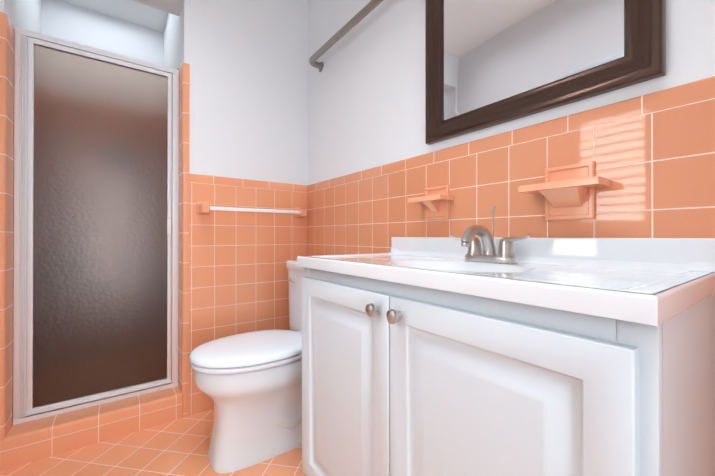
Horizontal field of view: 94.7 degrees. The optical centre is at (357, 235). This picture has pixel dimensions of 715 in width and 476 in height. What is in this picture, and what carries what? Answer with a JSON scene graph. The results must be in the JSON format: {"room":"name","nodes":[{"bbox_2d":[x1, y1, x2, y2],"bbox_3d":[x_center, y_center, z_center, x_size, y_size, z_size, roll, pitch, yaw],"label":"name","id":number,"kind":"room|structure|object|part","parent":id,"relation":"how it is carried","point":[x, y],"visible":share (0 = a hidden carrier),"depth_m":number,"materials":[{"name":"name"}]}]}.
{"room":"bathroom","nodes":[
{"label":"bathroom","id":0,"kind":"room"},
{"bbox_2d":[0,0,40,33],"bbox_3d":[-0.932,-0.300,0.552,0.127,2.440,4.150,0,0,-36],"label":"wall","id":1,"kind":"structure","parent":0,"point":[27,14],"depth_m":1.70,"materials":[{"name":"white paint"}]},
{"bbox_2d":[0,12,13,439],"bbox_3d":[-1.451,-0.036,1.358,0.034,1.677,0.176,0,0,-36],"label":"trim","id":2,"kind":"structure","parent":1,"relation":"attached to","point":[6,198],"depth_m":1.31,"materials":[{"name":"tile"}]},
{"bbox_2d":[41,0,162,65],"bbox_3d":[-1.508,-0.294,2.480,1.464,2.440,0.100,0,0,-36],"label":"wall","id":3,"kind":"structure","parent":0,"point":[60,19],"depth_m":2.25,"materials":[{"name":"white paint"}]},
{"bbox_2d":[61,0,167,32],"bbox_3d":[-0.351,-1.569,0.979,1.564,0.100,4.150,0,0,-36],"label":"ceiling","id":4,"kind":"structure","parent":0,"point":[137,13],"depth_m":2.23,"materials":[{"name":"white paint"}]},
{"bbox_2d":[0,409,305,475],"bbox_3d":[0.001,0.969,0.487,1.564,0.100,2.954,0,0,-36],"label":"floor","id":5,"kind":"structure","parent":0,"point":[179,447],"depth_m":1.36,"materials":[{"name":"tile"}]},
{"bbox_2d":[0,385,181,470],"bbox_3d":[-1.206,0.862,1.547,0.655,0.122,0.198,0,0,-36],"label":"shower curb","id":6,"kind":"structure","parent":5,"relation":"on","point":[32,441],"depth_m":1.45,"materials":[{"name":"tile"}]},
{"bbox_2d":[189,259,303,472],"bbox_3d":[-0.370,0.528,1.502,0.712,0.789,0.518,0,0,-36],"label":"toilet","id":7,"kind":"object","parent":5,"relation":"on","point":[249,384],"visible":0.71,"depth_m":1.33,"materials":[{"name":"white ceramic"}]},
{"bbox_3d":[-0.445,0.495,1.448,0.525,0.056,0.396,0,0,-36],"label":"seat","id":8,"kind":"part","parent":7,"relation":"part of","materials":[{"name":"white plastic"}]},
{"bbox_3d":[-0.169,0.335,1.649,0.216,0.401,0.518,0,0,-36],"label":"tank","id":9,"kind":"part","parent":7,"relation":"part of","materials":[{"name":"white ceramic"}]},
{"bbox_2d":[297,207,714,475],"bbox_3d":[0.243,0.418,0.890,0.483,1.006,0.949,0,0,-36],"label":"bathroom vanity","id":10,"kind":"object","parent":5,"relation":"on","point":[485,353],"visible":1,"depth_m":0.60,"materials":[{"name":"white wood"}]},
{"bbox_3d":[-0.053,0.476,0.957,0.020,0.666,0.450,0,0,-36],"label":"door","id":11,"kind":"part","parent":10,"relation":"part of","materials":[{"name":"white wood"}]},
{"bbox_3d":[0.038,0.179,0.789,0.032,0.033,0.033,0,0,-36],"label":"knob","id":12,"kind":"part","parent":10,"relation":"part of","materials":[{"name":"silver metal"}]},
{"bbox_3d":[0.082,0.179,0.728,0.032,0.033,0.033,0,0,-36],"label":"knob","id":13,"kind":"part","parent":10,"relation":"part of","materials":[{"name":"silver metal"}]},
{"bbox_2d":[449,207,530,263],"bbox_3d":[0.349,-0.003,0.941,0.155,0.163,0.260,0,0,-36],"label":"faucet","id":14,"kind":"object","parent":10,"relation":"on","point":[506,255],"depth_m":0.94,"materials":[{"name":"silver metal"}]},
{"bbox_3d":[0.214,0.475,0.589,0.020,0.666,0.450,0,0,-36],"label":"door","id":15,"kind":"part","parent":10,"relation":"part of","materials":[{"name":"white wood"}]},
{"bbox_2d":[163,13,178,68],"bbox_3d":[-1.177,-0.295,2.165,0.100,2.440,0.800,0,0,-36],"label":"wall","id":16,"kind":"structure","parent":0,"point":[171,45],"depth_m":2.08,"materials":[{"name":"white paint"}]},
{"bbox_2d":[178,63,189,417],"bbox_3d":[-0.923,0.025,1.742,0.031,1.797,0.176,0,0,-36],"label":"trim","id":17,"kind":"structure","parent":16,"relation":"attached to","point":[183,334],"depth_m":1.67,"materials":[{"name":"tile"}]},
{"bbox_2d":[133,0,307,184],"bbox_3d":[-0.917,-0.296,1.754,1.364,2.440,0.170,0,0,-36],"label":"wall","id":18,"kind":"structure","parent":0,"point":[247,60],"depth_m":1.86,"materials":[{"name":"white paint"}]},
{"bbox_2d":[13,27,178,424],"bbox_3d":[-1.211,-0.041,1.584,0.619,1.683,0.040,0,0,-36],"label":"shower door frame","id":19,"kind":"object","parent":18,"relation":"attached to","point":[25,41],"visible":0.98,"depth_m":1.43,"materials":[{"name":"silver metal"}]},
{"bbox_2d":[33,44,170,407],"bbox_3d":[-1.195,-0.041,1.578,0.528,1.596,0.044,0,0,-36],"label":"shower door","id":20,"kind":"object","parent":19,"relation":"in","point":[102,226],"visible":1,"depth_m":1.56,"materials":[{"name":"brown glass"}]},
{"bbox_3d":[-0.985,-0.046,1.721,0.020,0.090,0.028,0,0,-36],"label":"shower door handle","id":21,"kind":"part","parent":20,"relation":"part of","materials":[{"name":"white"}]},
{"bbox_2d":[189,174,306,191],"bbox_3d":[-0.591,-0.292,1.881,0.670,0.046,0.008,0,0,-36],"label":"trim","id":22,"kind":"structure","parent":18,"relation":"attached to","point":[208,179],"depth_m":1.85,"materials":[{"name":"orange tile"}]},
{"bbox_2d":[189,182,306,415],"bbox_3d":[-0.591,0.328,1.879,0.670,1.194,0.008,0,0,-36],"label":"wall tile","id":23,"kind":"structure","parent":18,"relation":"attached to","point":[238,276],"depth_m":1.82,"materials":[{"name":"orange tile"}]},
{"bbox_2d":[196,202,306,217],"bbox_3d":[-0.564,-0.140,1.850,0.615,0.068,0.073,0,0,-36],"label":"towel bar","id":24,"kind":"object","parent":23,"relation":"attached to","point":[203,208],"visible":1,"depth_m":1.78,"materials":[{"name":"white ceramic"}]},
{"bbox_2d":[308,0,714,184],"bbox_3d":[0.241,-0.297,1.405,0.100,2.440,4.150,0,0,-36],"label":"wall","id":25,"kind":"structure","parent":0,"point":[366,97],"depth_m":1.48,"materials":[{"name":"white paint"}]},
{"bbox_2d":[309,0,383,71],"bbox_3d":[0.150,-0.997,1.365,0.096,0.058,1.420,0,0,-36],"label":"towel bar","id":26,"kind":"object","parent":25,"relation":"attached to","point":[360,15],"visible":0.98,"depth_m":1.60,"materials":[{"name":"grey metal"}]},
{"bbox_2d":[408,185,452,220],"bbox_3d":[0.267,-0.118,1.205,0.078,0.124,0.156,0,0,-36],"label":"shelf","id":27,"kind":"object","parent":25,"relation":"attached to","point":[436,200],"visible":1,"depth_m":1.20,"materials":[{"name":"orange ceramic"}]},
{"bbox_2d":[307,76,714,191],"bbox_3d":[0.520,-0.296,0.930,0.008,0.046,2.853,0,0,-36],"label":"trim","id":28,"kind":"structure","parent":25,"relation":"attached to","point":[690,93],"depth_m":0.89,"materials":[{"name":"orange tile"}]},
{"bbox_2d":[307,98,714,255],"bbox_3d":[0.520,0.324,0.928,0.008,1.194,2.853,0,0,-36],"label":"wall tiles","id":29,"kind":"structure","parent":25,"relation":"attached to","point":[657,169],"depth_m":0.91,"materials":[{"name":"orange tile"}]},
{"bbox_2d":[425,0,665,144],"bbox_3d":[0.465,-0.651,0.987,0.030,0.605,0.677,0,0,-36],"label":"mirror","id":30,"kind":"object","parent":25,"relation":"attached to","point":[489,63],"visible":0.98,"depth_m":0.96,"materials":[{"name":"glass"},{"name":"dark wood"}]},
{"bbox_3d":[0.472,-0.651,0.993,0.004,0.465,0.537,0,0,-36],"label":"glass","id":31,"kind":"part","parent":30,"relation":"part of","materials":[{"name":"white"}]},
{"bbox_2d":[518,161,610,220],"bbox_3d":[0.525,-0.112,0.844,0.086,0.144,0.184,0,0,-36],"label":"shelf","id":32,"kind":"object","parent":25,"relation":"attached to","point":[567,192],"visible":1,"depth_m":0.84,"materials":[{"name":"orange ceramic"}]}
]}

